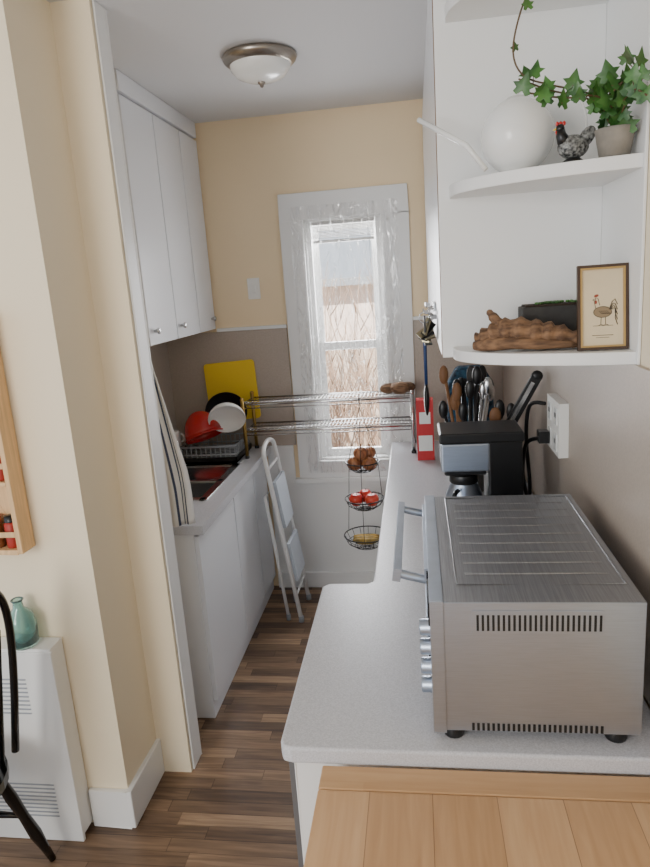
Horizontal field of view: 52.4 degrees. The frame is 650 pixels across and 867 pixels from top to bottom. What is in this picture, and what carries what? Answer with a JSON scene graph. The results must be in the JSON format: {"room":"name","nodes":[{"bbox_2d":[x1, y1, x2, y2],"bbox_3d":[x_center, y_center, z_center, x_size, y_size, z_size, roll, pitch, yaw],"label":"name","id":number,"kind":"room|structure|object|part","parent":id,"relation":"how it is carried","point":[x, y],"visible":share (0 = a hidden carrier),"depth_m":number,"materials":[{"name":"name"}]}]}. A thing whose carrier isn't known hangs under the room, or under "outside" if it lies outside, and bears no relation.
{"room":"kitchen","nodes":[
{"label":"kitchen","id":0,"kind":"room"},
{"bbox_2d":[0,0,155,821],"bbox_3d":[-1.812,0.084,2.311,2.145,2.690,0.260,-2,13,8],"label":"wall","id":1,"kind":"structure","parent":0,"point":[76,580],"depth_m":2.07,"materials":[{"name":"beige paint"}]},
{"bbox_2d":[0,351,34,554],"bbox_3d":[-1.178,0.017,2.032,0.445,0.742,0.074,-2,13,8],"label":"spice rack","id":2,"kind":"object","parent":1,"relation":"attached to","point":[13,498],"visible":1,"depth_m":2.03,"materials":[{"name":"brown wood"}]},
{"bbox_2d":[0,457,16,547],"bbox_3d":[-1.161,0.087,2.046,0.374,0.563,0.043,-2,13,8],"label":"spice jars","id":3,"kind":"object","parent":2,"relation":"in","point":[8,525],"visible":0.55,"depth_m":2.06,"materials":[{"name":"red"}]},
{"bbox_2d":[88,738,164,828],"bbox_3d":[-0.726,1.283,2.440,0.158,0.149,0.282,-2,13,8],"label":"baseboard","id":4,"kind":"structure","parent":1,"relation":"attached to","point":[111,807],"depth_m":2.32,"materials":[{"name":"white paint"}]},
{"bbox_2d":[50,0,192,771],"bbox_3d":[-0.912,0.011,2.352,0.620,2.690,0.090,-2,13,8],"label":"wall partition","id":5,"kind":"structure","parent":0,"point":[73,23],"depth_m":2.21,"materials":[{"name":"beige paint"}]},
{"bbox_2d":[91,0,201,768],"bbox_3d":[-0.633,-0.003,2.327,0.080,2.688,0.092,-2,13,8],"label":"trim","id":6,"kind":"structure","parent":5,"relation":"attached to","point":[99,13],"depth_m":2.26,"materials":[{"name":"white paint"}]},
{"bbox_2d":[0,586,322,866],"bbox_3d":[-1.094,1.701,1.190,3.770,0.050,6.420,-2,13,8],"label":"floor","id":7,"kind":"structure","parent":0,"point":[235,808],"depth_m":2.44,"materials":[{"name":"brown wood"}]},
{"bbox_2d":[0,591,55,861],"bbox_3d":[-1.132,0.965,1.911,0.462,1.061,0.441,-2,13,8],"label":"chair","id":8,"kind":"object","parent":7,"relation":"on","point":[34,831],"visible":1,"depth_m":2.03,"materials":[{"name":"black paint"}]},
{"bbox_2d":[0,637,92,840],"bbox_3d":[-1.124,1.050,2.268,0.558,0.733,0.084,-2,13,8],"label":"heater","id":9,"kind":"object","parent":7,"relation":"on","point":[47,773],"visible":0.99,"depth_m":2.21,"materials":[{"name":"white paint"}]},
{"bbox_2d":[10,596,39,650],"bbox_3d":[-0.982,0.609,2.132,0.093,0.162,0.093,-2,13,8],"label":"glass bottle","id":10,"kind":"object","parent":9,"relation":"on","point":[25,624],"visible":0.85,"depth_m":2.11,"materials":[{"name":"teal glass"}]},
{"bbox_2d":[174,462,275,717],"bbox_3d":[-0.666,0.689,3.413,0.524,0.858,1.251,-2,13,8],"label":"base cabinet","id":11,"kind":"object","parent":7,"relation":"on","point":[227,574],"visible":0.5,"depth_m":3.02,"materials":[{"name":"white wood"}]},
{"bbox_2d":[173,446,270,534],"bbox_3d":[-0.681,0.251,3.310,0.556,0.038,1.286,-2,13,8],"label":"countertop","id":12,"kind":"structure","parent":11,"relation":"on","point":[207,512],"depth_m":3.01,"materials":[{"name":"laminate"}]},
{"bbox_2d":[177,440,240,500],"bbox_3d":[-0.698,0.179,3.261,0.410,0.446,0.600,-2,13,8],"label":"sink","id":13,"kind":"object","parent":12,"relation":"in","point":[205,479],"visible":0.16,"depth_m":3.46,"materials":[{"name":"stainless steel"}]},
{"bbox_2d":[180,433,251,463],"bbox_3d":[-0.650,0.081,3.718,0.400,0.094,0.320,-2,13,8],"label":"dish rack","id":14,"kind":"object","parent":12,"relation":"on","point":[232,453],"visible":0.66,"depth_m":3.62,"materials":[{"name":"black plastic"}]},
{"bbox_2d":[174,430,184,446],"bbox_3d":[-0.819,0.028,3.599,0.093,0.085,0.076,7,17,40],"label":"mug","id":15,"kind":"object","parent":14,"relation":"on","point":[177,432],"visible":0.45,"depth_m":3.59,"materials":[{"name":"white ceramic"}]},
{"bbox_2d":[184,411,222,443],"bbox_3d":[-0.661,-0.028,3.591,0.214,0.189,0.215,-2,13,8],"label":"mixing bowl","id":16,"kind":"object","parent":14,"relation":"on","point":[197,428],"visible":0.94,"depth_m":3.54,"materials":[{"name":"red plastic"}]},
{"bbox_2d":[205,392,246,416],"bbox_3d":[-0.558,-0.126,3.739,0.236,0.232,0.078,-5,13,-5],"label":"frying pan","id":17,"kind":"object","parent":14,"relation":"in","point":[223,397],"visible":0.31,"depth_m":3.73,"materials":[{"name":"black metal"}]},
{"bbox_2d":[208,402,245,432],"bbox_3d":[-0.521,-0.083,3.526,0.197,0.177,0.147,-2,13,8],"label":"plate","id":18,"kind":"object","parent":14,"relation":"in","point":[230,416],"visible":1,"depth_m":3.58,"materials":[{"name":"white ceramic"}]},
{"bbox_2d":[204,359,260,418],"bbox_3d":[-0.536,-0.246,3.819,0.315,0.353,0.028,-2,13,8],"label":"cutting board","id":19,"kind":"object","parent":14,"relation":"in","point":[238,378],"visible":0.76,"depth_m":3.80,"materials":[{"name":"yellow plastic"}]},
{"bbox_2d":[240,390,415,458],"bbox_3d":[0.026,-0.070,3.644,0.936,0.338,0.251,-2,13,8],"label":"wire shelf rack","id":20,"kind":"object","parent":12,"relation":"on","point":[254,426],"visible":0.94,"depth_m":3.58,"materials":[{"name":"silver metal"}]},
{"bbox_2d":[344,396,383,549],"bbox_3d":[0.204,0.214,3.546,0.251,0.841,0.251,-2,13,8],"label":"fruit basket","id":21,"kind":"object","parent":20,"relation":"hanging from","point":[363,508],"visible":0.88,"depth_m":3.53,"materials":[{"name":"black metal"}]},
{"bbox_2d":[347,444,376,470],"bbox_3d":[0.199,0.119,3.532,0.162,0.145,0.143,-2,13,8],"label":"onions","id":22,"kind":"object","parent":21,"relation":"in","point":[368,453],"visible":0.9,"depth_m":3.49,"materials":[{"name":"brown food"}]},
{"bbox_2d":[349,489,378,506],"bbox_3d":[0.214,0.344,3.587,0.164,0.075,0.150,-2,13,8],"label":"apples","id":23,"kind":"object","parent":21,"relation":"in","point":[368,497],"visible":0.86,"depth_m":3.54,"materials":[{"name":"red food"}]},
{"bbox_2d":[353,534,378,544],"bbox_3d":[0.231,0.581,3.637,0.147,0.043,0.113,-2,13,8],"label":"bananas","id":24,"kind":"object","parent":21,"relation":"in","point":[358,537],"visible":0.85,"depth_m":3.61,"materials":[{"name":"yellow food"}]},
{"bbox_2d":[380,382,415,393],"bbox_3d":[0.391,-0.252,3.558,0.166,0.067,0.142,5,16,36],"label":"ginger root","id":25,"kind":"object","parent":20,"relation":"on","point":[396,387],"visible":0.98,"depth_m":3.50,"materials":[{"name":"brown food"}]},
{"bbox_2d":[261,437,310,622],"bbox_3d":[-0.215,0.519,3.671,0.169,1.013,0.290,-2,13,8],"label":"step stool","id":26,"kind":"object","parent":7,"relation":"on","point":[279,492],"visible":1,"depth_m":3.60,"materials":[{"name":"white paint"}]},
{"bbox_2d":[289,762,649,866],"bbox_3d":[0.488,0.787,2.634,0.764,0.858,2.488,-2,13,8],"label":"base cabinet","id":27,"kind":"object","parent":7,"relation":"on","point":[305,777],"visible":0.02,"depth_m":1.41,"materials":[{"name":"white"}]},
{"bbox_2d":[281,440,649,774],"bbox_3d":[0.449,0.352,2.527,0.776,0.038,2.546,-2,13,8],"label":"countertop","id":28,"kind":"structure","parent":27,"relation":"on","point":[359,698],"depth_m":1.50,"materials":[{"name":"laminate"}]},
{"bbox_2d":[416,397,434,459],"bbox_3d":[0.509,-0.024,3.358,0.086,0.309,0.082,-2,13,8],"label":"carton","id":29,"kind":"object","parent":28,"relation":"on","point":[424,423],"visible":1,"depth_m":3.32,"materials":[{"name":"red cardboard"}]},
{"bbox_2d":[439,365,494,491],"bbox_3d":[0.602,-0.023,2.796,0.233,0.547,0.138,-2,13,8],"label":"utensil crock","id":30,"kind":"object","parent":28,"relation":"on","point":[478,385],"visible":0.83,"depth_m":2.74,"materials":[{"name":"black plastic"}]},
{"bbox_2d":[447,365,493,421],"bbox_3d":[0.689,-0.077,3.124,0.220,0.490,0.100,-2,13,8],"label":"utensils","id":31,"kind":"object","parent":30,"relation":"in","point":[459,371],"visible":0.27,"depth_m":3.06,"materials":[{"name":"black plastic"}]},
{"bbox_2d":[437,420,523,496],"bbox_3d":[0.541,0.173,2.300,0.276,0.395,0.230,-2,13,8],"label":"coffee maker","id":32,"kind":"object","parent":28,"relation":"on","point":[493,449],"visible":0.6,"depth_m":2.21,"materials":[{"name":"black plastic"}]},
{"bbox_2d":[489,370,542,421],"bbox_3d":[0.720,0.034,2.504,0.196,0.551,0.100,-2,13,8],"label":"kitchen utensils","id":33,"kind":"object","parent":28,"relation":"on","point":[514,412],"visible":0.45,"depth_m":2.44,"materials":[{"name":"black plastic"}]},
{"bbox_2d":[392,494,646,742],"bbox_3d":[0.409,0.393,1.582,0.475,0.308,0.634,-2,13,8],"label":"toaster oven","id":34,"kind":"object","parent":28,"relation":"on","point":[532,623],"visible":1,"depth_m":1.29,"materials":[{"name":"metal"}]},
{"bbox_2d":[523,400,548,494],"bbox_3d":[0.731,0.118,2.316,0.082,0.473,0.192,-2,13,8],"label":"power cord","id":35,"kind":"object","parent":28,"relation":"on","point":[542,437],"visible":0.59,"depth_m":2.31,"materials":[{"name":"black plastic"}]},
{"bbox_2d":[304,766,649,866],"bbox_3d":[0.299,1.183,0.961,0.672,0.867,0.883,-2,13,8],"label":"wooden table","id":36,"kind":"object","parent":7,"relation":"on","point":[363,816],"visible":1,"depth_m":1.18,"materials":[{"name":"brown wood"}]},
{"bbox_2d":[151,361,195,526],"bbox_3d":[-0.618,0.050,2.562,0.169,0.690,0.028,-2,13,8],"label":"striped dish towel","id":37,"kind":"object","parent":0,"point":[178,481],"visible":0.46,"depth_m":2.58,"materials":[{"name":"white striped cotton fabric"}]},
{"bbox_2d":[47,0,426,122],"bbox_3d":[-1.282,-0.968,0.575,3.770,0.060,6.420,-2,13,8],"label":"ceiling","id":38,"kind":"structure","parent":0,"point":[350,53],"depth_m":2.50,"materials":[{"name":"white paint"}]},
{"bbox_2d":[222,42,296,87],"bbox_3d":[-0.250,-1.408,2.570,0.292,0.116,0.292,-2,13,8],"label":"ceiling light","id":39,"kind":"object","parent":38,"relation":"attached to","point":[260,63],"depth_m":2.48,"materials":[{"name":"white glass"}]},
{"bbox_2d":[193,99,503,585],"bbox_3d":[0.044,-0.393,3.811,2.120,2.690,0.140,-2,13,8],"label":"wall","id":40,"kind":"structure","parent":0,"point":[244,163],"depth_m":3.54,"materials":[{"name":"beige paint"}]},
{"bbox_2d":[247,278,260,298],"bbox_3d":[-0.399,-0.810,3.692,0.070,0.115,0.011,-2,13,8],"label":"light switch","id":41,"kind":"object","parent":40,"relation":"attached to","point":[253,284],"visible":1,"depth_m":3.69,"materials":[{"name":"white plastic"}]},
{"bbox_2d":[217,316,428,331],"bbox_3d":[0.001,-0.613,3.681,1.250,0.019,0.017,-2,13,8],"label":"cap","id":42,"kind":"object","parent":40,"relation":"attached to","point":[414,317],"depth_m":3.73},
{"bbox_2d":[268,445,386,586],"bbox_3d":[0.058,0.498,3.934,0.752,0.898,0.029,-2,13,8],"label":"wainscoting","id":43,"kind":"structure","parent":40,"relation":"attached to","point":[322,515],"depth_m":3.96,"materials":[{"name":"white paint"}]},
{"bbox_2d":[277,183,416,483],"bbox_3d":[0.141,-0.508,3.674,0.740,1.618,0.044,-2,13,8],"label":"window frame","id":44,"kind":"structure","parent":40,"relation":"attached to","point":[390,201],"depth_m":3.62,"materials":[{"name":"white paint"}]},
{"bbox_2d":[303,214,390,459],"bbox_3d":[0.145,-0.523,3.766,0.427,1.354,0.140,-2,13,8],"label":"window","id":45,"kind":"structure","parent":40,"relation":"in","point":[306,223],"depth_m":3.74,"materials":[{"name":"white paint"}]},
{"bbox_2d":[311,217,376,380],"bbox_3d":[0.127,-0.703,3.688,0.343,0.937,0.033,-2,13,8],"label":"blind","id":46,"kind":"object","parent":45,"relation":"attached to","point":[366,220],"visible":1,"depth_m":3.59,"materials":[{"name":"grey plastic"}]},
{"bbox_3d":[0.128,-0.832,3.730,0.383,0.714,0.030,-2,13,8],"label":"sash","id":47,"kind":"part","parent":45,"relation":"part of","materials":[{"name":"white wood"}]},
{"bbox_3d":[0.167,-0.203,3.837,0.383,0.674,0.030,-2,13,8],"label":"sash","id":48,"kind":"part","parent":45,"relation":"part of","materials":[{"name":"white wood"}]},
{"bbox_2d":[525,125,649,708],"bbox_3d":[0.619,0.315,0.562,0.100,2.690,6.300,-2,13,8],"label":"wall","id":49,"kind":"structure","parent":0,"point":[645,335],"depth_m":1.36,"materials":[{"name":"beige paint"}]},
{"bbox_2d":[150,319,649,704],"bbox_3d":[-0.137,0.028,2.463,1.920,0.699,2.699,-2,13,8],"label":"backsplash","id":50,"kind":"structure","parent":49,"relation":"attached to","point":[606,469],"depth_m":2.15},
{"bbox_2d":[547,393,568,457],"bbox_3d":[0.757,-0.029,2.157,0.034,0.175,0.190,-2,13,8],"label":"electrical outlet","id":51,"kind":"object","parent":50,"relation":"attached to","point":[557,407],"visible":0.87,"depth_m":2.08,"materials":[{"name":"white plastic"}]},
{"bbox_2d":[422,0,442,356],"bbox_3d":[0.584,-0.959,2.535,0.416,1.088,1.888,-2,13,8],"label":"upper cabinet","id":52,"kind":"object","parent":49,"relation":"attached to","point":[429,100],"visible":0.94,"depth_m":2.11,"materials":[{"name":"white wood"}]},
{"bbox_2d":[416,301,435,345],"bbox_3d":[0.347,-0.373,2.270,0.069,0.149,0.200,-2,13,8],"label":"key rack","id":53,"kind":"object","parent":52,"relation":"attached to","point":[426,334],"visible":0.98,"depth_m":2.22,"materials":[{"name":"silver metal"}]},
{"bbox_2d":[423,342,429,415],"bbox_3d":[0.425,-0.263,2.784,0.024,0.385,0.064,-2,13,8],"label":"spatula","id":54,"kind":"object","parent":53,"relation":"hanging from","point":[426,390],"visible":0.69,"depth_m":2.78,"materials":[{"name":"blue plastic"}]},
{"bbox_2d":[433,0,649,365],"bbox_3d":[0.458,-0.704,1.468,0.403,1.088,0.317,-2,13,8],"label":"corner shelf","id":55,"kind":"object","parent":49,"relation":"attached to","point":[510,239],"visible":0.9,"depth_m":1.59,"materials":[{"name":"white paint"}]},
{"bbox_2d":[472,309,576,351],"bbox_3d":[0.479,-0.245,1.548,0.261,0.099,0.073,2,14,24],"label":"driftwood","id":56,"kind":"object","parent":55,"relation":"on","point":[501,334],"visible":0.93,"depth_m":1.53,"materials":[{"name":"brown wood"}]},
{"bbox_2d":[481,81,587,171],"bbox_3d":[0.466,-0.695,1.492,0.225,0.202,0.164,2,14,26],"label":"watering can","id":57,"kind":"object","parent":55,"relation":"on","point":[518,133],"visible":0.77,"depth_m":1.45,"materials":[{"name":"white ceramic"}]},
{"bbox_2d":[417,117,487,171],"bbox_3d":[0.288,-0.663,1.510,0.182,0.146,0.018,8,18,42],"label":"spout","id":58,"kind":"object","parent":57,"relation":"attached to","point":[421,121],"visible":1,"depth_m":1.49,"materials":[{"name":"white ceramic"}]},
{"bbox_2d":[518,299,576,330],"bbox_3d":[0.561,-0.274,1.632,0.150,0.106,0.080,-2,13,8],"label":"succulent planter","id":59,"kind":"object","parent":55,"relation":"on","point":[560,312],"visible":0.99,"depth_m":1.59,"materials":[{"name":"black ceramic"}]},
{"bbox_2d":[553,121,595,161],"bbox_3d":[0.532,-0.624,1.411,0.080,0.088,0.048,5,16,33],"label":"figurine","id":60,"kind":"object","parent":55,"relation":"on","point":[570,147],"visible":0.93,"depth_m":1.40,"materials":[{"name":"grey ceramic"}]},
{"bbox_2d":[510,0,649,157],"bbox_3d":[0.493,-0.732,1.286,0.262,0.361,0.204,-2,13,8],"label":"ivy","id":61,"kind":"object","parent":55,"relation":"on","point":[617,138],"visible":0.98,"depth_m":1.28,"materials":[{"name":"plant"}]},
{"bbox_2d":[576,262,628,350],"bbox_3d":[0.615,-0.279,1.462,0.106,0.186,0.040,-1,13,11],"label":"picture frame","id":62,"kind":"object","parent":55,"relation":"on","point":[602,290],"visible":1,"depth_m":1.46,"materials":[{"name":"beige paper"}]},
{"bbox_3d":[-1.063,-0.166,3.166,0.100,2.690,1.500,-2,13,8],"label":"wall","id":63,"kind":"structure","parent":0,"visible":0},
{"bbox_2d":[114,69,216,345],"bbox_3d":[-0.862,-1.010,3.198,0.342,1.088,0.966,-2,13,8],"label":"upper cabinet","id":64,"kind":"object","parent":63,"relation":"attached to","point":[160,148],"visible":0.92,"depth_m":3.06,"materials":[{"name":"white wood"}]},
{"label":"outside","id":65,"kind":"structure","parent":0,"visible":0},
{"bbox_3d":[0.864,0.216,9.375,11.000,0.100,9.800,-2,13,8],"label":"ground","id":66,"kind":"structure","parent":65,"visible":0},
{"bbox_2d":[321,276,375,341],"bbox_3d":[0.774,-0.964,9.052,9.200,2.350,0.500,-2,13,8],"label":"neighboring house","id":67,"kind":"structure","parent":66,"relation":"on","point":[363,302],"depth_m":8.88,"materials":[{"name":"beige"}]},
{"bbox_2d":[321,259,380,447],"bbox_3d":[-0.259,-0.289,5.963,4.729,2.579,1.420,-1,13,12],"label":"shrub","id":68,"kind":"object","parent":66,"relation":"on","point":[350,384],"visible":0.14,"depth_m":5.79,"materials":[{"name":"brown plant"}]},
{"bbox_2d":[326,348,380,446],"bbox_3d":[0.528,-0.149,7.154,7.000,1.650,0.800,-2,13,8],"label":"hedge","id":69,"kind":"object","parent":66,"relation":"on","point":[366,350],"visible":0.11,"depth_m":6.68,"materials":[{"name":"brown plant"}]}
]}

